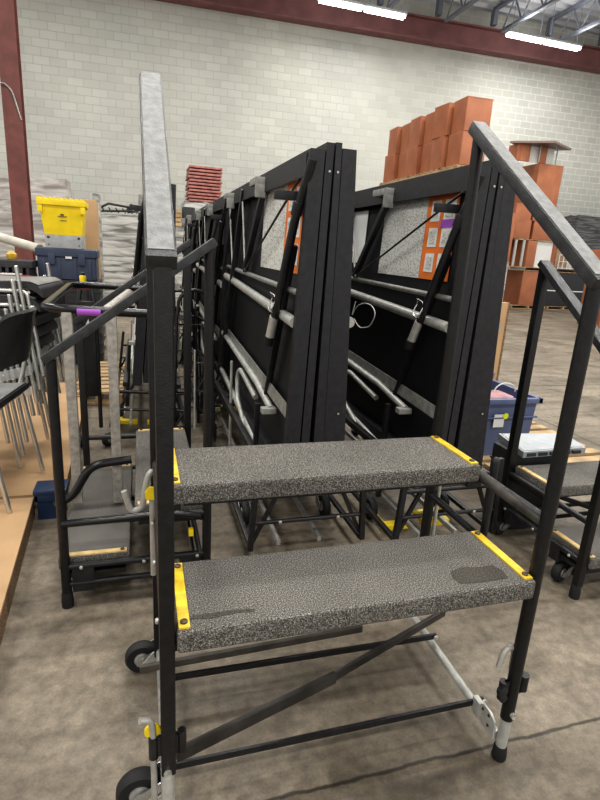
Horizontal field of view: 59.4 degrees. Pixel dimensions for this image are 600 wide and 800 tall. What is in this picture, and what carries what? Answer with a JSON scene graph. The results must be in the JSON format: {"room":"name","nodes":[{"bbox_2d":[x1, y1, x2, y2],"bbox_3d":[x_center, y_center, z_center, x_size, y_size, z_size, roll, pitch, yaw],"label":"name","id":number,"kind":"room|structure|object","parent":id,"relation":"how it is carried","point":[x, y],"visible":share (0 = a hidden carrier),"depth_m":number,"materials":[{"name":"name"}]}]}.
{"room":"warehouse","nodes":[
{"label":"warehouse","id":0,"kind":"room"},
{"bbox_2d":[0,306,599,799],"bbox_3d":[3.456,-0.143,5.905,38.000,0.120,21.000,-1,16,-17],"label":"floor","id":1,"kind":"structure","parent":0,"point":[71,705],"depth_m":1.51,"materials":[{"name":"concrete"}]},
{"bbox_2d":[0,497,34,645],"bbox_3d":[-1.445,0.635,1.713,0.980,0.085,1.110,-1,16,-17],"label":"platform","id":2,"kind":"object","parent":1,"relation":"on","point":[16,526],"visible":1,"depth_m":1.99,"materials":[{"name":"beige wood"}]},
{"bbox_2d":[0,0,36,272],"bbox_3d":[-4.405,-5.071,8.006,0.400,7.300,0.411,-1,16,-17],"label":"steel column","id":3,"kind":"structure","parent":1,"relation":"on","point":[11,82],"depth_m":8.15,"materials":[{"name":"red metal"}]},
{"bbox_2d":[0,258,37,275],"bbox_3d":[-2.642,-0.796,4.883,0.400,0.980,0.320,-1,16,-17],"label":"crate","id":4,"kind":"object","parent":1,"relation":"on","point":[26,267],"visible":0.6,"depth_m":4.66,"materials":[{"name":"black plastic"}]},
{"bbox_2d":[0,174,73,274],"bbox_3d":[-5.275,-3.102,10.187,1.674,2.234,1.029,-1,16,-17],"label":"load","id":5,"kind":"object","parent":1,"relation":"on","point":[40,186],"visible":0.26,"depth_m":9.62},
{"bbox_2d":[0,382,88,507],"bbox_3d":[-2.261,0.196,3.122,1.840,0.070,2.100,-1,16,-17],"label":"stack","id":6,"kind":"object","parent":1,"relation":"on","point":[19,483],"visible":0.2,"depth_m":2.81,"materials":[{"name":"beige wood"}]},
{"bbox_2d":[0,306,44,513],"bbox_3d":[-1.408,0.012,2.255,0.552,0.824,0.475,1,16,-9],"label":"chair","id":7,"kind":"object","parent":6,"relation":"on","point":[16,328],"visible":1,"depth_m":2.17,"materials":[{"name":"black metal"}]},
{"bbox_2d":[0,370,49,468],"bbox_3d":[-1.664,-0.114,2.706,0.552,0.824,0.475,1,16,-8],"label":"chair","id":8,"kind":"object","parent":6,"relation":"on","point":[40,411],"visible":0.2,"depth_m":2.63,"materials":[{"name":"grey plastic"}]},
{"bbox_2d":[0,361,49,455],"bbox_3d":[-1.646,-0.180,2.703,0.552,0.824,0.475,1,16,-8],"label":"chair","id":9,"kind":"object","parent":8,"relation":"on","point":[17,373],"visible":0.39,"depth_m":2.61,"materials":[{"name":"silver metal"}]},
{"bbox_2d":[3,344,50,442],"bbox_3d":[-1.628,-0.247,2.699,0.552,0.824,0.475,1,16,-8],"label":"chair","id":10,"kind":"object","parent":9,"relation":"on","point":[44,349],"visible":0.13,"depth_m":2.61,"materials":[{"name":"silver metal"}]},
{"bbox_2d":[9,331,54,429],"bbox_3d":[-1.609,-0.314,2.696,0.552,0.824,0.475,1,16,-8],"label":"chair","id":11,"kind":"object","parent":10,"relation":"on","point":[45,339],"visible":0.14,"depth_m":2.71,"materials":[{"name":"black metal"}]},
{"bbox_2d":[0,308,60,415],"bbox_3d":[-1.591,-0.380,2.692,0.552,0.824,0.475,1,16,-8],"label":"chair","id":12,"kind":"object","parent":11,"relation":"on","point":[42,329],"visible":0.33,"depth_m":2.65,"materials":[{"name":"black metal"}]},
{"bbox_2d":[0,294,63,402],"bbox_3d":[-1.573,-0.447,2.688,0.552,0.824,0.475,1,16,-8],"label":"chair","id":13,"kind":"object","parent":12,"relation":"on","point":[42,317],"visible":0.38,"depth_m":2.61,"materials":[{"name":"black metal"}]},
{"bbox_2d":[0,275,64,389],"bbox_3d":[-1.554,-0.513,2.685,0.552,0.824,0.475,1,16,-8],"label":"chair","id":14,"kind":"object","parent":13,"relation":"on","point":[36,299],"visible":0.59,"depth_m":2.57,"materials":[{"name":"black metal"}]},
{"bbox_2d":[0,263,64,375],"bbox_3d":[-1.536,-0.580,2.682,0.552,0.824,0.475,1,16,-8],"label":"chair","id":15,"kind":"object","parent":14,"relation":"on","point":[45,286],"visible":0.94,"depth_m":2.57,"materials":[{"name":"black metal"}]},
{"bbox_2d":[33,479,68,519],"bbox_3d":[-1.106,0.445,2.352,0.135,0.142,0.118,-1,16,-17],"label":"plastic tub","id":16,"kind":"object","parent":1,"relation":"on","point":[43,492],"visible":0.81,"depth_m":2.31,"materials":[{"name":"blue plastic"}]},
{"bbox_2d":[55,279,105,363],"bbox_3d":[-2.272,-0.796,5.268,0.570,0.815,0.410,-1,16,-17],"label":"crate","id":17,"kind":"object","parent":1,"relation":"on","point":[71,295],"visible":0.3,"depth_m":5.08,"materials":[{"name":"black plastic"}]},
{"bbox_2d":[35,247,99,280],"bbox_3d":[-2.230,-1.316,5.087,0.536,0.285,0.366,-1,16,-17],"label":"bin","id":18,"kind":"object","parent":17,"relation":"on","point":[65,264],"visible":0.87,"depth_m":4.94,"materials":[{"name":"blue plastic"}]},
{"bbox_2d":[0,233,42,251],"bbox_3d":[-2.767,-1.549,5.190,0.635,0.174,0.090,12,18,28],"label":"cardboard tube","id":19,"kind":"object","parent":18,"relation":"on","point":[4,238],"visible":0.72,"depth_m":5.14,"materials":[{"name":"white cardboard"}]},
{"bbox_2d":[45,234,84,248],"bbox_3d":[-2.224,-1.500,4.993,0.320,0.118,0.244,-1,16,-17],"label":"box","id":20,"kind":"object","parent":18,"relation":"on","point":[51,241],"visible":0.98,"depth_m":4.89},
{"bbox_2d":[36,196,88,235],"bbox_3d":[-2.216,-1.717,4.949,0.410,0.322,0.370,-1,16,-17],"label":"crate","id":21,"kind":"object","parent":20,"relation":"on","point":[59,216],"visible":1,"depth_m":4.82,"materials":[{"name":"plastic"}]},
{"bbox_2d":[83,199,100,278],"bbox_3d":[-2.308,-1.387,5.906,0.130,1.600,0.320,-1,16,-17],"label":"carton","id":22,"kind":"object","parent":1,"relation":"on","point":[92,237],"visible":0.42,"depth_m":5.63,"materials":[{"name":"cardboard"}]},
{"bbox_2d":[75,289,110,446],"bbox_3d":[-1.208,-0.173,3.083,0.221,0.923,0.142,-1,16,-17],"label":"trolley","id":23,"kind":"object","parent":1,"relation":"on","point":[91,342],"visible":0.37,"depth_m":3.08,"materials":[{"name":"black metal"}]},
{"bbox_2d":[92,193,105,335],"bbox_3d":[-2.477,-1.628,6.506,0.080,1.720,0.350,-1,16,-17],"label":"board","id":24,"kind":"object","parent":1,"relation":"on","point":[95,196],"visible":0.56,"depth_m":6.34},
{"bbox_2d":[77,361,124,404],"bbox_3d":[-1.670,-0.164,4.472,0.360,0.100,1.150,-1,16,-17],"label":"wooden pallet","id":25,"kind":"object","parent":1,"relation":"on","point":[103,364],"visible":0.28,"depth_m":4.16,"materials":[{"name":"brown wood"}]},
{"bbox_2d":[40,238,217,608],"bbox_3d":[-0.631,-0.009,2.067,0.540,1.224,0.869,-1,16,-17],"label":"stair","id":26,"kind":"structure","parent":1,"relation":"on","point":[95,538],"depth_m":1.81,"materials":[{"name":"black metal"}]},
{"bbox_2d":[41,282,146,507],"bbox_3d":[-0.879,-0.099,2.400,0.392,0.817,0.933,-1,16,-17],"label":"hand truck","id":27,"kind":"object","parent":26,"relation":"on","point":[79,477],"visible":0.89,"depth_m":1.99,"materials":[{"name":"grey metal"}]},
{"bbox_2d":[109,184,183,426],"bbox_3d":[-1.148,-0.729,3.939,0.492,1.559,1.738,-1,16,-17],"label":"stage","id":28,"kind":"object","parent":1,"relation":"on","point":[136,359],"visible":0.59,"depth_m":3.24,"materials":[{"name":"metal"}]},
{"bbox_2d":[174,212,201,360],"bbox_3d":[-1.164,-1.312,5.978,0.492,1.550,1.738,-1,16,-17],"label":"stage","id":29,"kind":"object","parent":1,"relation":"on","point":[191,225],"visible":0.12,"depth_m":5.48,"materials":[{"name":"metal"}]},
{"bbox_2d":[174,289,201,391],"bbox_3d":[-0.938,-0.448,4.199,0.280,0.880,0.426,2,16,-6],"label":"tube rack","id":30,"kind":"object","parent":1,"relation":"on","point":[179,290],"visible":0.27,"depth_m":4.04,"materials":[{"name":"metal"}]},
{"bbox_2d":[173,288,215,441],"bbox_3d":[-0.721,-0.238,3.349,0.280,0.960,0.426,-4,17,-25],"label":"tube rack","id":31,"kind":"object","parent":1,"relation":"on","point":[195,396],"visible":0.5,"depth_m":3.21,"materials":[{"name":"metal"}]},
{"bbox_2d":[181,201,209,226],"bbox_3d":[-2.378,-3.651,12.862,0.960,2.177,1.034,-1,16,-17],"label":"load","id":32,"kind":"object","parent":1,"relation":"on","point":[197,205],"visible":0.12,"depth_m":12.09},
{"bbox_2d":[187,199,212,202],"bbox_3d":[-2.296,-4.704,12.528,0.745,0.047,0.880,-1,16,-17],"label":"slab","id":33,"kind":"object","parent":32,"relation":"on","point":[195,200],"visible":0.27,"depth_m":12.11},
{"bbox_2d":[186,195,218,200],"bbox_3d":[-2.304,-4.772,12.505,0.745,0.047,0.880,-1,16,-17],"label":"slab","id":34,"kind":"object","parent":33,"relation":"on","point":[188,196],"visible":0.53,"depth_m":12.13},
{"bbox_2d":[185,192,220,197],"bbox_3d":[-2.307,-4.841,12.484,0.745,0.047,0.880,-1,16,-17],"label":"slab","id":35,"kind":"object","parent":34,"relation":"on","point":[188,193],"visible":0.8,"depth_m":12.12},
{"bbox_2d":[186,189,221,194],"bbox_3d":[-2.282,-4.910,12.471,0.745,0.047,0.880,-1,16,-17],"label":"slab","id":36,"kind":"object","parent":35,"relation":"on","point":[189,190],"visible":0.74,"depth_m":12.11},
{"bbox_2d":[185,185,220,190],"bbox_3d":[-2.301,-4.978,12.444,0.745,0.047,0.880,-1,16,-17],"label":"slab","id":37,"kind":"object","parent":36,"relation":"on","point":[188,187],"visible":0.73,"depth_m":12.09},
{"bbox_2d":[185,182,220,187],"bbox_3d":[-2.290,-5.047,12.427,0.745,0.047,0.880,-1,16,-17],"label":"slab","id":38,"kind":"object","parent":37,"relation":"on","point":[188,183],"visible":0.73,"depth_m":12.06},
{"bbox_2d":[186,179,221,184],"bbox_3d":[-2.264,-5.116,12.414,0.745,0.047,0.880,-1,16,-17],"label":"slab","id":39,"kind":"object","parent":38,"relation":"on","point":[189,180],"visible":0.65,"depth_m":12.05,"materials":[{"name":"red"}]},
{"bbox_2d":[185,175,220,180],"bbox_3d":[-2.287,-5.184,12.387,0.745,0.047,0.880,-1,16,-17],"label":"slab","id":40,"kind":"object","parent":39,"relation":"on","point":[188,177],"visible":0.72,"depth_m":12.03,"materials":[{"name":"red"}]},
{"bbox_2d":[186,172,221,177],"bbox_3d":[-2.271,-5.253,12.371,0.745,0.047,0.880,-1,16,-17],"label":"slab","id":41,"kind":"object","parent":40,"relation":"on","point":[189,173],"visible":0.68,"depth_m":12.00,"materials":[{"name":"red"}]},
{"bbox_2d":[186,168,222,174],"bbox_3d":[-2.252,-5.322,12.356,0.745,0.047,0.880,-1,16,-17],"label":"slab","id":42,"kind":"object","parent":41,"relation":"on","point":[190,169],"visible":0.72,"depth_m":11.99,"materials":[{"name":"red"}]},
{"bbox_2d":[186,165,222,171],"bbox_3d":[-2.249,-5.391,12.337,0.745,0.047,0.880,-1,16,-17],"label":"slab","id":43,"kind":"object","parent":42,"relation":"on","point":[189,166],"visible":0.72,"depth_m":11.98,"materials":[{"name":"red"}]},
{"bbox_2d":[182,196,237,413],"bbox_3d":[-0.665,-0.821,4.341,0.492,1.550,1.738,-1,16,-17],"label":"stage","id":44,"kind":"object","parent":1,"relation":"on","point":[213,217],"visible":0.42,"depth_m":3.86,"materials":[{"name":"metal"}]},
{"bbox_2d":[202,142,366,551],"bbox_3d":[-0.166,-0.330,2.705,0.492,1.550,1.738,-1,16,-17],"label":"stage","id":45,"kind":"object","parent":1,"relation":"on","point":[283,362],"visible":0.79,"depth_m":1.99,"materials":[{"name":"metal"}]},
{"bbox_2d":[260,188,275,267],"bbox_3d":[-0.146,-0.785,2.404,0.012,0.350,0.205,-1,16,-17],"label":"map sheet","id":46,"kind":"object","parent":45,"relation":"attached to","point":[269,206],"visible":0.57,"depth_m":2.40,"materials":[{"name":"paper"}]},
{"bbox_2d":[270,183,288,269],"bbox_3d":[-0.088,-0.725,2.213,0.012,0.345,0.208,-1,16,-17],"label":"map sheet","id":47,"kind":"object","parent":45,"relation":"attached to","point":[278,237],"visible":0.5,"depth_m":2.22,"materials":[{"name":"paper"}]},
{"bbox_2d":[283,179,302,273],"bbox_3d":[-0.027,-0.661,2.008,0.014,0.340,0.232,-1,16,-17],"label":"board","id":48,"kind":"object","parent":45,"relation":"attached to","point":[289,203],"visible":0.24,"depth_m":1.98,"materials":[{"name":"orange paper"}]},
{"bbox_2d":[116,71,599,799],"bbox_3d":[0.067,0.104,1.219,0.977,1.548,0.562,-1,16,-17],"label":"stair","id":49,"kind":"structure","parent":1,"relation":"on","point":[335,591],"depth_m":1.17,"materials":[{"name":"black metal"}]},
{"bbox_2d":[144,723,160,737],"bbox_3d":[-0.285,0.640,1.019,0.031,0.031,0.008,-1,16,-17],"label":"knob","id":50,"kind":"object","parent":49,"relation":"in","point":[150,731],"depth_m":1.01,"materials":[{"name":"yellow plastic"}]},
{"bbox_2d":[345,160,514,539],"bbox_3d":[0.418,-0.326,2.818,0.492,1.550,1.738,-1,16,-17],"label":"stage","id":51,"kind":"object","parent":1,"relation":"on","point":[395,363],"visible":0.59,"depth_m":2.19,"materials":[{"name":"metal"}]},
{"bbox_2d":[352,210,368,262],"bbox_3d":[0.300,-0.917,2.970,0.010,0.270,0.360,-1,16,-17],"label":"notice sheet","id":52,"kind":"object","parent":51,"relation":"attached to","point":[360,218],"visible":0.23,"depth_m":2.88,"materials":[{"name":"white paper"}]},
{"bbox_2d":[378,201,405,274],"bbox_3d":[0.438,-0.781,2.518,0.012,0.350,0.205,-1,16,-17],"label":"map sheet","id":53,"kind":"object","parent":51,"relation":"attached to","point":[393,221],"visible":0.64,"depth_m":2.51,"materials":[{"name":"paper"}]},
{"bbox_2d":[396,197,429,277],"bbox_3d":[0.496,-0.722,2.326,0.012,0.345,0.208,-1,16,-17],"label":"map sheet","id":54,"kind":"object","parent":51,"relation":"attached to","point":[416,210],"visible":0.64,"depth_m":2.32,"materials":[{"name":"paper"}]},
{"bbox_2d":[418,192,460,281],"bbox_3d":[0.557,-0.658,2.122,0.014,0.340,0.232,-1,16,-17],"label":"board","id":55,"kind":"object","parent":51,"relation":"attached to","point":[438,228],"visible":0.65,"depth_m":2.14,"materials":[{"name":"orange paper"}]},
{"bbox_2d":[441,231,449,243],"bbox_3d":[0.572,-0.638,2.066,0.003,0.047,0.052,-1,16,-17],"label":"print","id":56,"kind":"object","parent":55,"relation":"attached to","point":[444,234],"depth_m":2.07,"materials":[{"name":"paper"}]},
{"bbox_2d":[445,202,454,216],"bbox_3d":[0.580,-0.737,2.039,0.003,0.052,0.052,-1,16,-17],"label":"print","id":57,"kind":"object","parent":55,"relation":"attached to","point":[446,214],"depth_m":2.03,"materials":[{"name":"paper"}]},
{"bbox_2d":[493,302,510,380],"bbox_3d":[1.490,-0.345,4.299,0.318,0.909,0.068,-1,16,-17],"label":"panel","id":58,"kind":"object","parent":1,"relation":"on","point":[505,308],"visible":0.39,"depth_m":4.26,"materials":[{"name":"wood"}]},
{"bbox_2d":[502,262,508,301],"bbox_3d":[5.178,-3.123,14.293,0.399,1.267,0.720,-1,16,-17],"label":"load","id":59,"kind":"object","parent":1,"relation":"on","point":[507,262],"visible":0.02,"depth_m":13.95},
{"bbox_2d":[507,213,516,261],"bbox_3d":[5.251,-4.309,13.957,0.397,1.225,0.702,-1,16,-17],"label":"cabinet","id":60,"kind":"object","parent":59,"relation":"on","point":[514,214],"visible":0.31,"depth_m":13.65,"materials":[{"name":"orange laminate"}]},
{"bbox_2d":[482,442,551,529],"bbox_3d":[1.072,0.403,2.530,0.288,0.381,0.178,-1,16,-17],"label":"equipment case","id":61,"kind":"object","parent":1,"relation":"on","point":[499,448],"visible":0.23,"depth_m":2.44,"materials":[{"name":"black plastic"}]},
{"bbox_2d":[498,433,585,457],"bbox_3d":[1.143,0.204,2.485,0.400,0.030,0.244,-1,16,-17],"label":"plastic lid","id":62,"kind":"object","parent":61,"relation":"on","point":[530,444],"visible":0.71,"depth_m":2.43,"materials":[{"name":"white plastic"}]},
{"bbox_2d":[510,304,544,308],"bbox_3d":[6.407,-2.801,15.568,1.199,0.100,1.020,-1,16,-17],"label":"wooden pallet","id":63,"kind":"object","parent":1,"relation":"on","point":[511,305],"visible":0.27,"depth_m":15.12,"materials":[{"name":"brown wood"}]},
{"bbox_2d":[503,270,538,304],"bbox_3d":[6.508,-3.316,15.454,0.853,0.958,1.002,-1,16,-17],"label":"base cabinet","id":64,"kind":"object","parent":63,"relation":"on","point":[520,286],"visible":0.51,"depth_m":15.01,"materials":[{"name":"orange laminate"}]},
{"bbox_2d":[508,266,575,272],"bbox_3d":[6.973,-3.832,15.426,2.849,0.100,1.030,-1,16,-17],"label":"wooden pallet","id":65,"kind":"object","parent":64,"relation":"on","point":[527,268],"visible":0.34,"depth_m":15.13,"materials":[{"name":"brown wood"}]},
{"bbox_2d":[509,238,556,267],"bbox_3d":[6.447,-4.184,15.013,1.426,0.737,0.700,-1,16,-17],"label":"base cabinet","id":66,"kind":"object","parent":65,"relation":"on","point":[524,252],"visible":0.73,"depth_m":14.76,"materials":[{"name":"orange laminate"}]},
{"bbox_2d":[513,202,531,238],"bbox_3d":[5.955,-4.976,14.678,0.580,0.907,0.802,-1,16,-17],"label":"base cabinet","id":67,"kind":"object","parent":66,"relation":"on","point":[523,221],"visible":0.42,"depth_m":14.32,"materials":[{"name":"orange laminate"}]},
{"bbox_2d":[529,221,551,240],"bbox_3d":[6.664,-4.787,14.952,0.765,0.477,0.802,-1,16,-17],"label":"base cabinet","id":68,"kind":"object","parent":66,"relation":"on","point":[536,232],"visible":0.37,"depth_m":14.55,"materials":[{"name":"orange laminate"}]},
{"bbox_2d":[514,163,563,220],"bbox_3d":[6.570,-5.734,14.720,0.779,1.448,0.952,-1,16,-17],"label":"cabinet","id":69,"kind":"object","parent":68,"relation":"on","point":[547,177],"visible":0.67,"depth_m":14.21,"materials":[{"name":"orange laminate"}]},
{"bbox_2d":[509,141,571,164],"bbox_3d":[6.348,-6.531,13.963,1.526,0.446,1.133,10,17,22],"label":"desk","id":70,"kind":"object","parent":69,"relation":"on","point":[527,151],"visible":0.96,"depth_m":13.88,"materials":[{"name":"orange laminate"}]},
{"bbox_2d":[554,248,572,268],"bbox_3d":[7.614,-4.136,15.312,0.842,0.620,0.632,-1,16,-17],"label":"wooden bin","id":71,"kind":"object","parent":65,"relation":"on","point":[560,262],"visible":0.36,"depth_m":15.04,"materials":[{"name":"beige wood"}]},
{"bbox_2d":[482,421,599,470],"bbox_3d":[1.388,0.311,3.442,0.890,0.100,0.820,-1,16,-17],"label":"wooden pallet","id":72,"kind":"object","parent":1,"relation":"on","point":[590,454],"visible":0.14,"depth_m":3.26,"materials":[{"name":"brown wood"}]},
{"bbox_2d":[483,379,542,455],"bbox_3d":[1.160,0.097,3.314,0.390,0.355,0.510,-1,16,-17],"label":"storage tote","id":73,"kind":"object","parent":72,"relation":"on","point":[501,410],"visible":0.43,"depth_m":3.09,"materials":[{"name":"blue plastic"}]},
{"bbox_2d":[490,390,513,398],"bbox_3d":[1.146,0.024,3.163,0.200,0.135,0.160,-1,16,-17],"label":"parcel","id":74,"kind":"object","parent":73,"relation":"in","point":[497,394],"visible":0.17,"depth_m":3.11,"materials":[{"name":"plastic"}]},
{"bbox_2d":[496,260,599,599],"bbox_3d":[1.392,0.084,2.174,0.869,1.224,0.540,-1,16,-17],"label":"stair","id":75,"kind":"structure","parent":1,"relation":"on","point":[576,547],"depth_m":2.15,"materials":[{"name":"metal"}]},
{"bbox_2d":[545,306,568,309],"bbox_3d":[7.595,-2.829,15.922,1.176,0.100,1.020,-1,16,-17],"label":"wooden pallet","id":76,"kind":"object","parent":1,"relation":"on","point":[546,307],"visible":0.35,"depth_m":15.45,"materials":[{"name":"brown wood"}]},
{"bbox_2d":[544,272,583,306],"bbox_3d":[7.577,-3.333,15.749,1.306,0.956,0.970,-1,16,-17],"label":"crate","id":77,"kind":"object","parent":76,"relation":"on","point":[575,283],"visible":0.22,"depth_m":15.31,"materials":[{"name":"black plastic"}]},
{"bbox_2d":[556,215,599,302],"bbox_3d":[9.262,-4.250,16.477,2.589,2.725,0.571,-1,16,-17],"label":"load","id":78,"kind":"object","parent":1,"relation":"on","point":[587,228],"visible":0.23,"depth_m":15.75},
{"bbox_2d":[577,250,599,327],"bbox_3d":[6.585,-2.403,11.401,0.509,1.612,0.602,-1,16,-17],"label":"tall cabinet","id":79,"kind":"object","parent":1,"relation":"on","point":[596,252],"visible":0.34,"depth_m":11.27,"materials":[{"name":"orange laminate"}]},
{"bbox_3d":[-3.322,-1.771,9.822,0.800,0.100,0.900,-1,16,-17],"label":"wooden pallet","id":80,"kind":"object","parent":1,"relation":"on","visible":0},
{"bbox_2d":[101,212,137,304],"bbox_3d":[-3.273,-2.566,9.599,0.767,1.555,0.920,-1,16,-17],"label":"load","id":81,"kind":"object","parent":80,"relation":"on","point":[119,231],"visible":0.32,"depth_m":9.13},
{"bbox_2d":[101,202,132,213],"bbox_3d":[-3.196,-3.322,9.123,0.572,0.165,0.240,-1,16,-17],"label":"frame","id":82,"kind":"object","parent":81,"relation":"on","point":[108,203],"visible":0.8,"depth_m":9.05,"materials":[{"name":"black metal"}]},
{"bbox_3d":[-2.484,-1.790,10.072,0.830,0.100,0.900,-1,16,-17],"label":"wooden pallet","id":83,"kind":"object","parent":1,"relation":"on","visible":0},
{"bbox_2d":[175,226,183,306],"bbox_3d":[-2.440,-2.518,9.867,0.800,1.415,0.933,-1,16,-17],"label":"load","id":84,"kind":"object","parent":83,"relation":"on","point":[179,232],"visible":0.1,"depth_m":9.45},
{"bbox_2d":[182,207,194,226],"bbox_3d":[-2.047,-3.346,9.656,0.220,0.355,0.250,-1,16,-17],"label":"speaker box","id":85,"kind":"object","parent":84,"relation":"on","point":[186,211],"visible":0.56,"depth_m":9.51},
{"bbox_3d":[2.260,-2.792,10.086,0.527,2.568,2.920,-1,16,-17],"label":"storage rack","id":86,"kind":"object","parent":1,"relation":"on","visible":0},
{"bbox_2d":[379,164,465,185],"bbox_3d":[2.331,-4.085,9.747,0.554,0.100,2.970,-1,16,-17],"label":"wooden pallet","id":87,"kind":"object","parent":86,"relation":"on","point":[455,165],"visible":0.29,"depth_m":9.28,"materials":[{"name":"brown wood"}]},
{"bbox_2d":[383,154,398,181],"bbox_3d":[2.004,-4.680,10.682,0.451,0.488,0.406,-2,17,-20],"label":"base cabinet","id":88,"kind":"object","parent":87,"relation":"on","point":[391,161],"visible":0.52,"depth_m":10.53,"materials":[{"name":"orange laminate"}]},
{"bbox_2d":[388,126,402,155],"bbox_3d":[2.065,-5.154,10.559,0.451,0.488,0.406,0,16,-14],"label":"base cabinet","id":89,"kind":"object","parent":88,"relation":"on","point":[395,136],"visible":0.44,"depth_m":10.39,"materials":[{"name":"orange laminate"}]},
{"bbox_2d":[397,151,406,178],"bbox_3d":[2.209,-4.552,10.272,0.451,0.488,0.406,-1,16,-16],"label":"base cabinet","id":90,"kind":"object","parent":87,"relation":"on","point":[402,156],"visible":0.12,"depth_m":10.26,"materials":[{"name":"orange laminate"}]},
{"bbox_2d":[400,122,410,152],"bbox_3d":[2.245,-5.025,10.142,0.451,0.488,0.406,-1,16,-16],"label":"base cabinet","id":91,"kind":"object","parent":90,"relation":"on","point":[406,128],"visible":0.15,"depth_m":10.10,"materials":[{"name":"orange laminate"}]},
{"bbox_2d":[404,146,422,176],"bbox_3d":[2.264,-4.421,9.818,0.451,0.488,0.406,-2,17,-18],"label":"base cabinet","id":92,"kind":"object","parent":87,"relation":"on","point":[414,154],"visible":0.47,"depth_m":9.66,"materials":[{"name":"orange laminate"}]},
{"bbox_2d":[408,116,425,148],"bbox_3d":[2.316,-4.894,9.691,0.451,0.488,0.406,-1,16,-14],"label":"base cabinet","id":93,"kind":"object","parent":92,"relation":"on","point":[417,130],"visible":0.52,"depth_m":9.53,"materials":[{"name":"orange laminate"}]},
{"bbox_2d":[420,142,431,172],"bbox_3d":[2.464,-4.293,9.405,0.451,0.488,0.406,-1,16,-15],"label":"base cabinet","id":94,"kind":"object","parent":87,"relation":"on","point":[427,148],"visible":0.13,"depth_m":9.36,"materials":[{"name":"orange laminate"}]},
{"bbox_2d":[423,111,434,144],"bbox_3d":[2.498,-4.766,9.274,0.451,0.488,0.406,-1,16,-17],"label":"base cabinet","id":95,"kind":"object","parent":94,"relation":"on","point":[430,117],"visible":0.15,"depth_m":9.25,"materials":[{"name":"orange laminate"}]},
{"bbox_2d":[429,136,448,170],"bbox_3d":[2.524,-4.161,8.952,0.451,0.488,0.406,-1,16,-14],"label":"base cabinet","id":96,"kind":"object","parent":87,"relation":"on","point":[439,145],"visible":0.51,"depth_m":8.80,"materials":[{"name":"orange laminate"}]},
{"bbox_2d":[432,102,454,139],"bbox_3d":[2.541,-4.634,8.815,0.451,0.488,0.406,-2,17,-20],"label":"base cabinet","id":97,"kind":"object","parent":96,"relation":"on","point":[443,117],"visible":0.41,"depth_m":8.67,"materials":[{"name":"orange laminate"}]},
{"bbox_2d":[446,131,484,166],"bbox_3d":[2.694,-4.032,8.531,0.451,0.488,0.406,-1,16,-17],"label":"base cabinet","id":98,"kind":"object","parent":87,"relation":"on","point":[460,143],"visible":0.54,"depth_m":8.36,"materials":[{"name":"orange laminate"}]},
{"bbox_2d":[451,96,493,134],"bbox_3d":[2.740,-4.506,8.403,0.451,0.488,0.406,-1,16,-14],"label":"base cabinet","id":99,"kind":"object","parent":98,"relation":"on","point":[467,109],"visible":0.78,"depth_m":8.22,"materials":[{"name":"orange laminate"}]},
{"bbox_2d":[0,0,599,269],"bbox_3d":[1.539,-7.019,14.536,38.000,8.200,0.300,0,16,-14],"label":"wall","id":100,"kind":"structure","parent":0,"point":[244,96],"depth_m":13.47,"materials":[{"name":"white brick"}]},
{"bbox_2d":[156,0,599,73],"bbox_3d":[5.181,-9.714,14.282,29.000,0.540,0.322,0,16,-14],"label":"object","id":101,"kind":"structure","parent":100,"relation":"attached to","point":[414,28],"depth_m":13.70,"materials":[{"name":"metal"}]},
{"bbox_2d":[413,0,599,34],"bbox_3d":[3.903,-7.665,3.812,38.000,0.200,21.050,-1,16,-17],"label":"ceiling","id":102,"kind":"structure","parent":0,"point":[484,5],"depth_m":13.91,"materials":[{"name":"grey metal"}]},
{"bbox_2d":[318,0,364,10],"bbox_3d":[0.947,-9.352,11.622,1.070,1.128,0.200,-1,16,-17],"label":"fluorescent light","id":103,"kind":"object","parent":102,"relation":"hanging from","point":[348,4],"visible":1,"depth_m":11.74,"materials":[{"name":"grey paint"}]},
{"bbox_2d":[363,0,407,19],"bbox_3d":[1.982,-9.376,11.930,1.030,1.128,0.200,-1,16,-17],"label":"fluorescent light","id":104,"kind":"object","parent":102,"relation":"hanging from","point":[368,8],"visible":0.96,"depth_m":12.01,"materials":[{"name":"grey paint"}]},
{"bbox_2d":[377,0,400,8],"bbox_3d":[3.997,-7.975,6.626,0.120,0.705,14.343,-1,16,-17],"label":"joist","id":105,"kind":"object","parent":102,"relation":"attached to","point":[393,3],"visible":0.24,"depth_m":12.62,"materials":[{"name":"grey paint"}]},
{"bbox_2d":[435,0,478,22],"bbox_3d":[5.542,-8.000,7.044,0.120,0.705,14.260,-1,16,-17],"label":"joist","id":106,"kind":"object","parent":102,"relation":"attached to","point":[439,3],"visible":1,"depth_m":12.96,"materials":[{"name":"grey paint"}]},
{"bbox_2d":[490,0,559,32],"bbox_3d":[7.086,-8.024,7.463,0.120,0.705,14.177,-1,16,-17],"label":"joist","id":107,"kind":"object","parent":102,"relation":"attached to","point":[495,12],"visible":1,"depth_m":13.15,"materials":[{"name":"grey paint"}]},
{"bbox_2d":[505,0,546,43],"bbox_3d":[5.659,-9.506,13.013,1.100,1.038,0.200,-1,16,-17],"label":"fluorescent light","id":108,"kind":"object","parent":102,"relation":"hanging from","point":[511,33],"visible":1,"depth_m":13.08,"materials":[{"name":"grey paint"}]},
{"bbox_2d":[543,3,582,50],"bbox_3d":[6.742,-9.531,13.335,1.100,1.038,0.200,-1,16,-17],"label":"fluorescent light","id":109,"kind":"object","parent":102,"relation":"hanging from","point":[549,41],"visible":0.88,"depth_m":13.39,"materials":[{"name":"grey paint"}]},
{"bbox_2d":[545,0,599,40],"bbox_3d":[8.728,-8.050,7.907,0.120,0.705,14.088,-1,16,-17],"label":"joist","id":110,"kind":"object","parent":102,"relation":"attached to","point":[574,7],"visible":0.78,"depth_m":13.49,"materials":[{"name":"grey paint"}]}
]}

